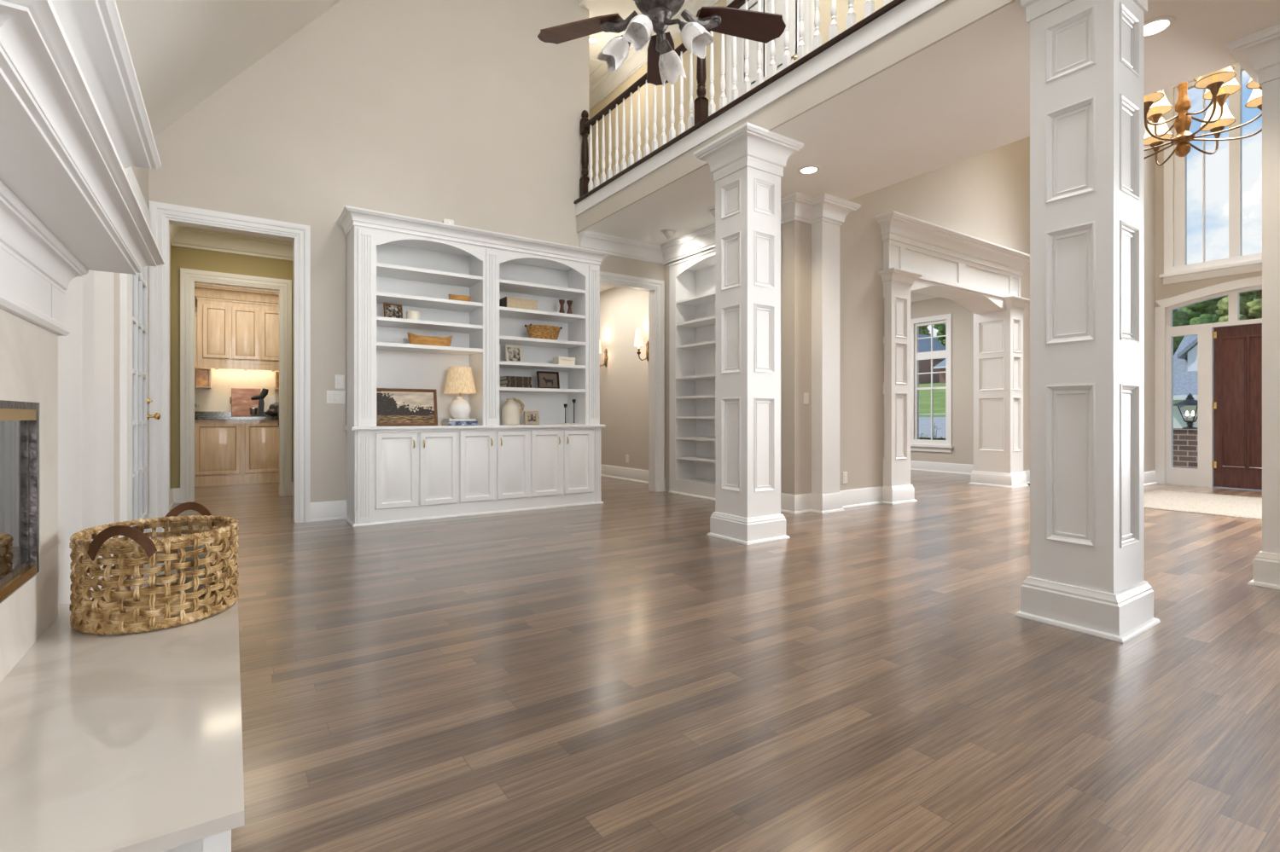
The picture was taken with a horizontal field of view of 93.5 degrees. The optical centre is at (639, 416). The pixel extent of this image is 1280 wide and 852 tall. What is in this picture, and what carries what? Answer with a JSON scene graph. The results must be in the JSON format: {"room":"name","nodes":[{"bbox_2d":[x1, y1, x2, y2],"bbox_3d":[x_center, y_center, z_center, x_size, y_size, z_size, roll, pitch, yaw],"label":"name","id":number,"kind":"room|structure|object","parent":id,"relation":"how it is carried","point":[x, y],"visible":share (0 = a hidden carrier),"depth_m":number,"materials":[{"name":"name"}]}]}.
{"room":"living room","nodes":[
{"label":"living room","id":0,"kind":"room"},
{"bbox_2d":[58,276,82,605],"bbox_3d":[-1.464,-0.700,1.243,0.130,3.400,2.200,0,0,-34],"label":"wall","id":1,"kind":"structure","parent":0,"point":[70,346],"depth_m":2.02,"materials":[{"name":"white paint"}]},
{"bbox_2d":[113,166,148,565],"bbox_3d":[-0.611,-0.625,-0.239,0.120,3.250,12.690,0,0,-34],"label":"wall","id":2,"kind":"structure","parent":0,"point":[141,174],"depth_m":3.68,"materials":[{"name":"beige paint"}]},
{"bbox_2d":[82,166,150,599],"bbox_3d":[-3.316,-0.310,3.793,0.160,2.620,2.400,0,0,-34],"label":"trim","id":3,"kind":"structure","parent":2,"relation":"attached to","point":[97,286],"depth_m":3.06,"materials":[{"name":"white paint"}]},
{"bbox_2d":[129,266,160,553],"bbox_3d":[-3.573,-0.245,4.337,0.121,2.470,1.040,0,0,-34],"label":"door","id":4,"kind":"structure","parent":2,"relation":"in","point":[139,399],"depth_m":4.41,"materials":[{"name":"white paint"}]},
{"bbox_2d":[115,0,340,136],"bbox_3d":[4.660,-3.928,3.329,12.950,3.643,12.690,0,0,-34],"label":"ceiling","id":5,"kind":"structure","parent":0,"point":[183,52],"depth_m":4.62,"materials":[{"name":"paint"}]},
{"bbox_2d":[537,0,785,86],"bbox_3d":[0.127,-3.422,2.894,1.305,3.513,1.249,0,0,-34],"label":"ceiling fan","id":6,"kind":"object","parent":5,"relation":"hanging from","point":[665,66],"visible":1,"depth_m":2.98,"materials":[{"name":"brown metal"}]},
{"bbox_2d":[1144,65,1262,165],"bbox_3d":[6.036,-4.204,6.699,1.604,2.639,1.603,0,0,45],"label":"chandelier","id":7,"kind":"object","parent":5,"relation":"hanging from","point":[1221,84],"visible":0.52,"depth_m":6.66,"materials":[{"name":"gold metal"}]},
{"bbox_2d":[169,243,292,489],"bbox_3d":[-4.218,-0.600,6.498,3.500,3.200,2.250,0,0,-34],"label":"wall","id":8,"kind":"structure","parent":0,"point":[184,258],"depth_m":6.96,"materials":[{"name":"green paint"}]},
{"bbox_2d":[169,224,292,261],"bbox_3d":[-4.242,-2.080,6.409,1.320,0.240,2.130,0,0,-34],"label":"trim","id":9,"kind":"structure","parent":8,"relation":"attached to","point":[183,236],"depth_m":7.18,"materials":[{"name":"white paint"}]},
{"bbox_2d":[169,482,292,510],"bbox_3d":[-4.245,0.915,6.413,1.320,0.170,2.120,0,0,-34],"label":"baseboard","id":10,"kind":"structure","parent":8,"relation":"attached to","point":[174,493],"depth_m":6.92,"materials":[{"name":"white paint"}]},
{"bbox_2d":[180,267,291,503],"bbox_3d":[-4.879,-0.354,7.319,1.115,2.708,0.168,0,0,-34],"label":"trim","id":11,"kind":"structure","parent":8,"relation":"attached to","point":[189,277],"depth_m":7.13,"materials":[{"name":"white paint"}]},
{"bbox_2d":[194,296,279,412],"bbox_3d":[-6.188,-0.600,9.408,3.500,3.200,0.120,0,0,-34],"label":"wall","id":12,"kind":"structure","parent":0,"point":[217,398],"depth_m":9.24,"materials":[{"name":"beige paint"}]},
{"bbox_2d":[194,308,211,389],"bbox_3d":[-6.792,-0.985,8.642,1.040,1.130,0.468,0,0,-34],"label":"upper cabinet","id":13,"kind":"object","parent":12,"relation":"attached to","point":[201,374],"visible":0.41,"depth_m":8.87,"materials":[{"name":"brown wood"}]},
{"bbox_2d":[195,367,211,389],"bbox_3d":[-6.494,-0.562,8.964,0.185,0.285,0.268,0,0,-34],"label":"open shelf","id":14,"kind":"object","parent":13,"relation":"attached to","point":[201,374],"depth_m":8.90,"materials":[{"name":"brown wood"}]},
{"bbox_2d":[194,283,279,372],"bbox_3d":[-5.853,-1.310,9.296,1.850,1.240,0.438,0,0,-34],"label":"upper cabinet","id":15,"kind":"object","parent":12,"relation":"attached to","point":[238,328],"visible":0.57,"depth_m":9.05,"materials":[{"name":"brown wood"}]},
{"bbox_2d":[148,0,664,514],"bbox_3d":[-2.143,-2.300,6.465,6.900,6.600,0.130,0,0,-34],"label":"wall","id":16,"kind":"structure","parent":0,"point":[458,111],"depth_m":6.09,"materials":[{"name":"beige paint"}]},
{"bbox_2d":[149,200,310,535],"bbox_3d":[-3.651,-0.399,5.427,1.185,2.798,0.178,0,0,-34],"label":"trim","id":17,"kind":"structure","parent":16,"relation":"attached to","point":[162,215],"depth_m":5.29,"materials":[{"name":"white paint"}]},
{"bbox_2d":[325,390,345,403],"bbox_3d":[-2.944,-0.185,5.838,0.170,0.125,0.010,0,0,-34],"label":"light switch","id":18,"kind":"object","parent":16,"relation":"attached to","point":[332,397],"visible":1,"depth_m":5.83,"materials":[{"name":"white plastic"}]},
{"bbox_2d":[334,374,344,389],"bbox_3d":[-2.919,-0.335,5.855,0.085,0.135,0.010,0,0,-34],"label":"light switch","id":19,"kind":"object","parent":16,"relation":"attached to","point":[339,380],"visible":1,"depth_m":5.85,"materials":[{"name":"white plastic"}]},
{"bbox_2d":[310,480,666,522],"bbox_3d":[-1.393,0.910,6.874,4.180,0.180,0.034,0,0,-34],"label":"baseboard","id":20,"kind":"structure","parent":16,"relation":"attached to","point":[333,510],"depth_m":5.79,"materials":[{"name":"white paint"}]},
{"bbox_2d":[599,271,664,492],"bbox_3d":[-0.201,-0.399,7.763,1.148,2.798,0.178,0,0,-34],"label":"trim","id":21,"kind":"structure","parent":16,"relation":"attached to","point":[655,288],"depth_m":7.99,"materials":[{"name":"white paint"}]},
{"bbox_2d":[575,0,948,215],"bbox_3d":[2.755,-2.502,2.101,0.020,0.140,12.590,0,0,-34],"label":"trim","id":22,"kind":"structure","parent":16,"relation":"attached to","point":[904,13],"depth_m":4.58,"materials":[{"name":"white paint"}]},
{"bbox_2d":[576,0,1015,232],"bbox_3d":[2.766,-2.329,2.108,0.020,0.201,12.590,0,0,-34],"label":"trim","id":23,"kind":"structure","parent":16,"relation":"attached to","point":[950,17],"depth_m":4.17,"materials":[{"name":"beige paint"}]},
{"bbox_2d":[579,0,642,87],"bbox_3d":[2.426,-5.040,3.695,1.160,0.080,15.600,0,0,-34],"label":"ceiling","id":24,"kind":"structure","parent":0,"point":[596,8],"depth_m":7.49,"materials":[{"name":"paint"}]},
{"bbox_2d":[589,58,604,76],"bbox_3d":[-0.721,-4.996,8.629,0.240,0.008,0.400,0,0,-34],"label":"ceiling vent","id":25,"kind":"object","parent":24,"relation":"in","point":[590,59],"visible":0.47,"depth_m":8.57,"materials":[{"name":"white plastic"}]},
{"bbox_2d":[599,287,648,470],"bbox_3d":[-1.300,-0.615,9.457,2.050,3.230,3.880,0,0,-34],"label":"wall","id":26,"kind":"structure","parent":0,"point":[624,382],"depth_m":9.56,"materials":[{"name":"beige paint"}]},
{"bbox_2d":[600,464,648,483],"bbox_3d":[-0.520,0.905,9.925,0.034,0.190,3.780,0,0,-34],"label":"baseboard","id":27,"kind":"structure","parent":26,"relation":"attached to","point":[626,474],"depth_m":9.49,"materials":[{"name":"white paint"}]},
{"bbox_2d":[634,328,648,361],"bbox_3d":[0.034,-1.055,8.935,0.260,0.470,0.135,0,0,-34],"label":"wall sconce","id":28,"kind":"object","parent":26,"relation":"attached to","point":[638,337],"visible":0.91,"depth_m":8.87,"materials":[{"name":"white glass"}]},
{"bbox_2d":[113,470,1279,851],"bbox_3d":[2.515,1.060,5.204,14.400,0.120,18.200,0,0,-34],"label":"floor","id":29,"kind":"structure","parent":0,"point":[618,674],"depth_m":2.23,"materials":[{"name":"brown wood"}]},
{"bbox_2d":[0,599,244,851],"bbox_3d":[-1.187,0.790,1.367,0.462,0.420,1.475,0,0,-34],"label":"raised hearth","id":30,"kind":"object","parent":29,"relation":"on","point":[132,742],"visible":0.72,"depth_m":1.08,"materials":[{"name":"stone"}]},
{"bbox_2d":[0,0,164,682],"bbox_3d":[-1.224,-0.125,1.243,0.267,1.410,1.620,0,0,-34],"label":"fireplace","id":31,"kind":"object","parent":30,"relation":"on","point":[73,116],"visible":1,"depth_m":1.37,"materials":[{"name":"stone"}]},
{"bbox_2d":[0,0,164,274],"bbox_3d":[-1.240,-0.474,1.268,0.267,0.065,1.518,0,0,-34],"label":"mantel shelf","id":32,"kind":"object","parent":31,"relation":"attached to","point":[61,165],"depth_m":1.06,"materials":[{"name":"white paint"}]},
{"bbox_2d":[69,501,238,634],"bbox_3d":[-1.434,0.433,1.801,0.389,0.289,0.464,0,0,-34],"label":"woven basket","id":33,"kind":"object","parent":30,"relation":"on","point":[154,607],"visible":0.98,"depth_m":1.66,"materials":[{"name":"wicker"}]},
{"bbox_2d":[194,419,279,487],"bbox_3d":[-5.985,0.525,9.108,2.900,0.950,0.595,0,0,-34],"label":"base cabinet","id":34,"kind":"object","parent":29,"relation":"on","point":[228,452],"visible":0.41,"depth_m":8.81,"materials":[{"name":"brown wood"}]},
{"bbox_2d":[194,412,278,419],"bbox_3d":[-5.977,-0.011,9.097,2.900,0.119,0.628,0,0,-34],"label":"countertop","id":35,"kind":"structure","parent":34,"relation":"on","point":[198,416],"depth_m":9.02,"materials":[{"name":"grey stone"}]},
{"bbox_2d":[230,388,260,417],"bbox_3d":[-6.089,-0.212,9.301,0.396,0.438,0.078,0,0,-34],"label":"serving board","id":36,"kind":"object","parent":35,"relation":"on","point":[241,401],"visible":0.9,"depth_m":9.27,"materials":[{"name":"brown wood"}]},
{"bbox_2d":[249,388,268,417],"bbox_3d":[-5.836,-0.211,9.230,0.253,0.437,0.170,0,0,-34],"label":"stand mixer","id":37,"kind":"object","parent":35,"relation":"on","point":[264,393],"visible":1,"depth_m":9.21,"materials":[{"name":"black metal"}]},
{"bbox_2d":[266,401,279,425],"bbox_3d":[-5.523,-0.043,9.251,0.294,0.367,0.381,0,0,10],"label":"tote bag","id":38,"kind":"object","parent":35,"relation":"on","point":[273,410],"visible":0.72,"depth_m":9.13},
{"bbox_2d":[337,205,610,526],"bbox_3d":[-1.645,-0.444,6.394,2.765,2.888,0.543,0,0,-34],"label":"bookcase","id":39,"kind":"object","parent":29,"relation":"on","point":[395,474],"visible":1,"depth_m":6.23,"materials":[{"name":"white paint"}]},
{"bbox_2d":[383,302,402,318],"bbox_3d":[-2.413,-1.019,5.897,0.175,0.167,0.056,0,0,-44],"label":"photo frame","id":40,"kind":"object","parent":39,"relation":"on","point":[394,311],"visible":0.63,"depth_m":5.90,"materials":[{"name":"brown wood"}]},
{"bbox_2d":[385,304,401,318],"bbox_3d":[-2.419,-1.018,5.902,0.148,0.138,0.032,0,0,-44],"label":"picture","id":41,"kind":"object","parent":40,"relation":"attached to","point":[392,311],"depth_m":5.90},
{"bbox_2d":[376,388,437,425],"bbox_3d":[-2.325,-0.090,5.995,0.600,0.369,0.088,0,0,-34],"label":"landscape painting","id":42,"kind":"object","parent":39,"relation":"on","point":[394,406],"visible":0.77,"depth_m":6.00},
{"bbox_2d":[406,310,419,319],"bbox_3d":[-2.252,-0.987,5.975,0.122,0.102,0.122,0,0,-34],"label":"candle jar","id":43,"kind":"object","parent":39,"relation":"on","point":[414,315],"visible":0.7,"depth_m":5.92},
{"bbox_2d":[407,332,452,346],"bbox_3d":[-2.116,-0.761,6.079,0.440,0.130,0.170,0,0,-34],"label":"dough bowl","id":44,"kind":"object","parent":39,"relation":"on","point":[413,339],"visible":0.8,"depth_m":6.00,"materials":[{"name":"brown wood"}]},
{"bbox_2d":[441,421,477,425],"bbox_3d":[-1.869,0.073,6.240,0.300,0.044,0.250,0,0,-34],"label":"book","id":45,"kind":"object","parent":39,"relation":"on","point":[444,423],"visible":0.84,"depth_m":6.14,"materials":[{"name":"paper"}]},
{"bbox_2d":[442,418,476,421],"bbox_3d":[-1.871,0.038,6.238,0.275,0.026,0.230,0,0,-34],"label":"book","id":46,"kind":"object","parent":45,"relation":"on","point":[445,420],"visible":0.98,"depth_m":6.15,"materials":[{"name":"white paper"}]},
{"bbox_2d":[443,366,476,418],"bbox_3d":[-1.862,-0.242,6.238,0.329,0.534,0.330,0,0,-34],"label":"table lamp","id":47,"kind":"object","parent":46,"relation":"on","point":[459,379],"visible":1,"depth_m":6.14,"materials":[{"name":"beige fabric"}]},
{"bbox_2d":[448,294,471,302],"bbox_3d":[-1.868,-1.210,6.247,0.230,0.087,0.140,0,0,-34],"label":"dough bowl","id":48,"kind":"object","parent":39,"relation":"on","point":[453,297],"visible":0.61,"depth_m":6.18,"materials":[{"name":"brown wood"}]},
{"bbox_2d":[343,424,605,430],"bbox_3d":[-1.645,0.112,6.395,2.655,0.032,0.540,0,0,-34],"label":"countertop","id":49,"kind":"structure","parent":39,"relation":"on","point":[557,426],"depth_m":6.00,"materials":[{"name":"white paint"}]},
{"bbox_2d":[500,397,524,424],"bbox_3d":[-1.401,-0.053,6.557,0.200,0.296,0.222,0,0,33],"label":"jug","id":50,"kind":"object","parent":39,"relation":"on","point":[510,412],"visible":0.99,"depth_m":6.48,"materials":[{"name":"ceramic"}]},
{"bbox_2d":[504,344,523,362],"bbox_3d":[-1.386,-0.679,6.625,0.200,0.201,0.069,0,0,-43],"label":"photo frame","id":51,"kind":"object","parent":39,"relation":"on","point":[513,353],"visible":0.84,"depth_m":6.63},
{"bbox_2d":[506,347,520,361],"bbox_3d":[-1.391,-0.678,6.631,0.158,0.157,0.041,0,0,-43],"label":"picture","id":52,"kind":"object","parent":51,"relation":"attached to","point":[513,353],"depth_m":6.63},
{"bbox_2d":[500,384,531,388],"bbox_3d":[-1.357,-0.327,6.580,0.290,0.040,0.202,0,0,-34],"label":"book","id":53,"kind":"object","parent":39,"relation":"on","point":[523,386],"visible":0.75,"depth_m":6.50,"materials":[{"name":"paper"}]},
{"bbox_2d":[500,379,530,384],"bbox_3d":[-1.357,-0.368,6.580,0.270,0.040,0.202,0,0,-34],"label":"book","id":54,"kind":"object","parent":53,"relation":"on","point":[507,381],"visible":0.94,"depth_m":6.50,"materials":[{"name":"paper"}]},
{"bbox_2d":[500,376,531,380],"bbox_3d":[-1.359,-0.409,6.578,0.285,0.040,0.202,0,0,-34],"label":"book","id":55,"kind":"object","parent":54,"relation":"on","point":[503,378],"visible":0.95,"depth_m":6.50,"materials":[{"name":"paper"}]},
{"bbox_2d":[499,296,537,310],"bbox_3d":[-1.337,-1.214,6.619,0.363,0.127,0.210,0,0,-34],"label":"box","id":56,"kind":"object","parent":39,"relation":"on","point":[510,302],"visible":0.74,"depth_m":6.53,"materials":[{"name":"beige fabric"}]},
{"bbox_2d":[523,411,539,424],"bbox_3d":[-1.188,0.019,6.607,0.165,0.152,0.055,0,0,-34],"label":"photo frame","id":57,"kind":"object","parent":39,"relation":"on","point":[530,417],"visible":0.97,"depth_m":6.60,"materials":[{"name":"brown wood"}]},
{"bbox_2d":[524,324,562,340],"bbox_3d":[-1.085,-0.932,6.776,0.427,0.172,0.244,0,0,-34],"label":"woven bowl","id":58,"kind":"object","parent":39,"relation":"on","point":[545,332],"visible":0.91,"depth_m":6.67,"materials":[{"name":"wicker"}]},
{"bbox_2d":[536,371,559,389],"bbox_3d":[-1.039,-0.407,6.840,0.270,0.202,0.058,0,0,-38],"label":"picture","id":59,"kind":"object","parent":39,"relation":"on","point":[545,380],"visible":0.94,"depth_m":6.84,"materials":[{"name":"brown wood"}]},
{"bbox_2d":[552,356,575,365],"bbox_3d":[-0.871,-0.625,6.910,0.213,0.093,0.148,0,0,-34],"label":"box","id":60,"kind":"object","parent":39,"relation":"on","point":[558,360],"visible":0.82,"depth_m":6.85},
{"bbox_2d":[668,231,781,500],"bbox_3d":[1.066,-0.500,7.231,0.368,3.000,1.930,0,0,-34],"label":"bookcase","id":61,"kind":"object","parent":29,"relation":"on","point":[691,279],"visible":0.4,"depth_m":7.85,"materials":[{"name":"white paint"}]},
{"bbox_2d":[693,122,803,545],"bbox_3d":[0.896,-0.615,5.008,0.640,3.230,0.640,0,0,-34],"label":"column","id":62,"kind":"structure","parent":29,"relation":"on","point":[747,164],"depth_m":4.87,"materials":[{"name":"white paint"}]},
{"bbox_2d":[1014,0,1160,643],"bbox_3d":[2.202,-0.615,2.973,0.640,3.230,0.605,0,0,-34],"label":"column","id":63,"kind":"structure","parent":29,"relation":"on","point":[1086,576],"depth_m":2.86,"materials":[{"name":"white paint"}]},
{"bbox_2d":[1144,490,1262,519],"bbox_3d":[6.524,0.993,6.952,2.214,0.012,1.324,0,0,-34],"label":"jute rug","id":64,"kind":"object","parent":29,"relation":"on","point":[1214,504],"visible":0.79,"depth_m":6.81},
{"bbox_2d":[1225,23,1279,589],"bbox_3d":[3.958,-0.615,3.519,0.660,3.230,0.650,0,0,-34],"label":"column","id":65,"kind":"structure","parent":29,"relation":"on","point":[1258,53],"depth_m":3.53,"materials":[{"name":"white paint"}]},
{"bbox_2d":[589,0,884,188],"bbox_3d":[2.505,-4.075,3.809,1.140,3.050,15.700,0,0,-34],"label":"wall","id":66,"kind":"structure","parent":0,"point":[842,5],"depth_m":7.83,"materials":[{"name":"beige paint"}]},
{"bbox_2d":[589,0,720,110],"bbox_3d":[2.484,-4.900,3.734,1.020,0.200,15.600,0,0,-34],"label":"trim","id":67,"kind":"structure","parent":66,"relation":"attached to","point":[607,84],"depth_m":8.38,"materials":[{"name":"white paint"}]},
{"bbox_2d":[573,0,905,203],"bbox_3d":[2.808,-2.592,2.136,0.195,0.039,12.590,0,0,-34],"label":"trim","id":68,"kind":"structure","parent":66,"relation":"attached to","point":[889,6],"depth_m":4.70,"materials":[{"name":"brown wood"}]},
{"bbox_2d":[580,0,892,197],"bbox_3d":[0.557,-3.157,5.473,0.123,1.090,4.483,0,0,-34],"label":"balcony railing","id":69,"kind":"object","parent":68,"relation":"on","point":[702,110],"visible":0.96,"depth_m":5.58,"materials":[{"name":"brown wood"}]},
{"bbox_2d":[726,0,814,104],"bbox_3d":[1.329,-3.639,6.310,0.105,2.178,1.216,0,0,-34],"label":"door","id":70,"kind":"structure","parent":66,"relation":"in","point":[809,8],"depth_m":6.35,"materials":[{"name":"white paint"}]},
{"bbox_2d":[664,220,811,494],"bbox_3d":[1.170,-0.615,7.271,0.510,3.230,2.250,0,0,-34],"label":"wall","id":71,"kind":"structure","parent":0,"point":[796,235],"depth_m":6.27,"materials":[{"name":"beige paint"}]},
{"bbox_2d":[579,192,861,265],"bbox_3d":[0.803,-2.125,6.853,3.016,0.210,1.257,0,0,39],"label":"trim","id":72,"kind":"structure","parent":71,"relation":"attached to","point":[798,206],"depth_m":7.29,"materials":[{"name":"white paint"}]},
{"bbox_2d":[579,0,1279,244],"bbox_3d":[2.639,-2.390,3.900,1.778,0.320,15.700,0,0,-34],"label":"ceiling","id":73,"kind":"structure","parent":0,"point":[966,95],"depth_m":4.38,"materials":[{"name":"paint"}]},
{"bbox_2d":[797,165,820,174],"bbox_3d":[1.528,-2.228,5.448,0.203,0.011,0.203,0,0,-34],"label":"recessed light","id":74,"kind":"object","parent":73,"relation":"in","point":[807,170],"visible":1,"depth_m":5.44,"materials":[{"name":"white plastic"}]},
{"bbox_2d":[1144,15,1176,38],"bbox_3d":[2.940,-2.228,3.452,0.203,0.011,0.203,0,0,-34],"label":"recessed light","id":75,"kind":"object","parent":73,"relation":"in","point":[1156,26],"visible":0.7,"depth_m":3.43,"materials":[{"name":"white plastic"}]},
{"bbox_2d":[839,136,1029,490],"bbox_3d":[4.142,-2.300,8.045,5.360,6.600,0.280,0,0,-34],"label":"wall","id":76,"kind":"structure","parent":0,"point":[986,195],"depth_m":6.96,"materials":[{"name":"beige paint"}]},
{"bbox_2d":[811,221,839,494],"bbox_3d":[1.962,-0.615,6.364,0.285,3.230,0.140,0,0,-34],"label":"column","id":77,"kind":"structure","parent":76,"relation":"attached to","point":[825,236],"depth_m":6.30,"materials":[{"name":"white paint"}]},
{"bbox_2d":[874,210,1029,505],"bbox_3d":[4.060,-0.645,7.979,3.490,3.290,0.718,0,0,-34],"label":"archway","id":78,"kind":"object","parent":76,"relation":"attached to","point":[982,276],"visible":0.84,"depth_m":7.98,"materials":[{"name":"white paint"}]},
{"bbox_2d":[780,470,1157,514],"bbox_3d":[4.467,0.905,7.885,6.755,0.190,1.091,0,0,-23],"label":"baseboard","id":79,"kind":"structure","parent":76,"relation":"attached to","point":[826,503],"depth_m":6.33,"materials":[{"name":"white paint"}]},
{"bbox_2d":[910,297,973,465],"bbox_3d":[5.087,-0.650,11.341,0.140,3.300,4.120,0,0,-34],"label":"wall","id":80,"kind":"structure","parent":0,"point":[962,319],"depth_m":10.54,"materials":[{"name":"beige paint"}]},
{"bbox_2d":[914,320,946,440],"bbox_3d":[5.324,-0.600,10.982,0.070,2.240,0.620,0,0,-34],"label":"window","id":81,"kind":"structure","parent":80,"relation":"in","point":[931,355],"depth_m":11.05,"materials":[{"name":"white paint"}]},
{"bbox_2d":[910,313,953,453],"bbox_3d":[5.261,-0.585,10.940,0.100,2.450,0.860,0,0,-34],"label":"trim","id":82,"kind":"structure","parent":80,"relation":"attached to","point":[916,445],"depth_m":10.79,"materials":[{"name":"white paint"}]},
{"bbox_2d":[1144,118,1155,472],"bbox_3d":[6.889,-2.300,9.089,1.400,6.600,1.070,0,0,-34],"label":"wall","id":83,"kind":"structure","parent":0,"point":[1149,163],"depth_m":8.85,"materials":[{"name":"beige paint"}]},
{"bbox_2d":[1155,64,1262,307],"bbox_3d":[10.285,-2.300,5.242,0.150,6.600,9.350,0,0,-34],"label":"wall","id":84,"kind":"structure","parent":0,"point":[1166,291],"depth_m":8.90,"materials":[{"name":"beige paint"}]},
{"bbox_2d":[1154,275,1262,484],"bbox_3d":[8.283,-0.435,8.040,0.028,2.870,2.220,0,0,-34],"label":"trim","id":85,"kind":"structure","parent":84,"relation":"attached to","point":[1160,312],"depth_m":8.88,"materials":[{"name":"white paint"}]},
{"bbox_2d":[1173,64,1245,267],"bbox_3d":[8.341,-3.450,8.086,0.100,2.700,1.800,0,0,-34],"label":"window","id":86,"kind":"structure","parent":84,"relation":"in","point":[1236,99],"depth_m":8.30,"materials":[{"name":"white paint"}]},
{"bbox_2d":[1159,63,1262,285],"bbox_3d":[8.275,-3.420,8.041,0.100,2.960,2.080,0,0,-34],"label":"trim","id":87,"kind":"structure","parent":84,"relation":"attached to","point":[1252,263],"depth_m":8.74,"materials":[{"name":"white paint"}]},
{"bbox_2d":[1165,285,1262,487],"bbox_3d":[8.348,-0.380,8.085,0.098,2.760,2.030,0,0,-34],"label":"door frame","id":88,"kind":"structure","parent":84,"relation":"in","point":[1202,476],"depth_m":8.57,"materials":[{"name":"white paint"}]},
{"bbox_2d":[1212,323,1262,489],"bbox_3d":[8.308,-0.129,8.068,0.125,2.233,0.958,0,0,-34],"label":"door","id":89,"kind":"structure","parent":88,"relation":"attached to","point":[1237,350],"depth_m":8.26,"materials":[{"name":"brown wood"}]},
{"bbox_3d":[2.855,-0.650,9.830,5.250,3.300,4.120,0,0,-34],"label":"wall","id":90,"kind":"structure","parent":0,"visible":0},
{"bbox_2d":[910,291,939,302],"bbox_3d":[2.924,-2.215,9.817,5.150,0.170,4.020,0,0,-34],"label":"trim","id":91,"kind":"structure","parent":90,"relation":"attached to","point":[915,297],"depth_m":11.07,"materials":[{"name":"white paint"}]},
{"bbox_2d":[910,460,973,474],"bbox_3d":[2.924,0.915,9.817,5.150,0.170,4.020,0,0,-34],"label":"baseboard","id":92,"kind":"structure","parent":90,"relation":"attached to","point":[919,466],"depth_m":10.74,"materials":[{"name":"white paint"}]},
{"label":"outside","id":93,"kind":"structure","parent":0,"visible":0},
{"bbox_2d":[919,383,945,440],"bbox_3d":[42.850,-2.138,35.046,88.940,7.276,100.000,0,0,-34],"label":"lawn","id":94,"kind":"structure","parent":93,"point":[939,395],"depth_m":33.58,"materials":[{"name":"green plant"}]},
{"bbox_2d":[919,334,945,383],"bbox_3d":[33.840,-6.617,74.836,8.850,7.434,7.300,0,0,-34],"label":"brick house","id":95,"kind":"structure","parent":94,"relation":"on","point":[924,344],"depth_m":71.89,"materials":[{"name":"brick"}]},
{"bbox_2d":[932,323,945,347],"bbox_3d":[44.624,-9.989,86.692,7.002,11.592,7.909,0,0,-34],"label":"tree","id":96,"kind":"object","parent":94,"relation":"on","point":[941,328],"visible":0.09,"depth_m":86.29,"materials":[{"name":"green plant"}]},
{"bbox_2d":[933,359,945,383],"bbox_3d":[35.656,-4.667,64.955,6.920,4.134,4.400,0,0,-34],"label":"brick house","id":97,"kind":"structure","parent":94,"relation":"on","point":[941,366],"depth_m":64.53,"materials":[{"name":"stone"}]},
{"bbox_2d":[1172,308,1189,352],"bbox_3d":[32.795,-4.464,40.520,6.583,9.145,6.762,0,0,25],"label":"tree","id":98,"kind":"object","parent":94,"relation":"on","point":[1178,320],"visible":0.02,"depth_m":37.67,"materials":[{"name":"green plant"}]},
{"bbox_2d":[1173,335,1197,428],"bbox_3d":[28.093,-0.992,20.829,9.920,5.984,13.800,0,0,-34],"label":"house","id":99,"kind":"structure","parent":94,"relation":"on","point":[1185,357],"depth_m":23.80,"materials":[{"name":"white"}]},
{"bbox_2d":[1173,293,1256,355],"bbox_3d":[42.400,-5.152,43.237,7.011,10.518,7.135,0,0,35],"label":"tree","id":100,"kind":"object","parent":94,"relation":"on","point":[1203,312],"visible":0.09,"depth_m":42.20,"materials":[{"name":"green plant"}]},
{"bbox_2d":[1216,290,1262,322],"bbox_3d":[35.848,-4.328,34.130,5.948,8.873,5.729,0,0,-18],"label":"tree","id":101,"kind":"object","parent":94,"relation":"on","point":[1249,308],"visible":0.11,"depth_m":34.35,"materials":[{"name":"green plant"}]},
{"bbox_3d":[10.184,1.300,9.430,4.360,0.500,5.000,0,0,-34],"label":"porch slab","id":102,"kind":"object","parent":94,"relation":"on","visible":0},
{"bbox_2d":[1173,428,1197,469],"bbox_3d":[10.418,0.643,11.412,0.490,0.814,0.660,0,0,-34],"label":"brick pier","id":103,"kind":"structure","parent":102,"relation":"on","point":[1184,440],"depth_m":11.29,"materials":[{"name":"brown brick"}]},
{"bbox_2d":[1173,393,1197,429],"bbox_3d":[10.414,-0.101,11.410,0.513,0.672,0.513,0,0,-34],"label":"lantern","id":104,"kind":"object","parent":103,"relation":"on","point":[1189,401],"visible":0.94,"depth_m":11.37,"materials":[{"name":"black metal"}]},
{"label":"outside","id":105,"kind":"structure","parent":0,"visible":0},
{"bbox_2d":[919,417,945,438],"bbox_3d":[14.214,0.714,15.661,8.100,1.371,100.000,0,0,-34],"label":"street","id":106,"kind":"structure","parent":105,"point":[924,422],"depth_m":20.66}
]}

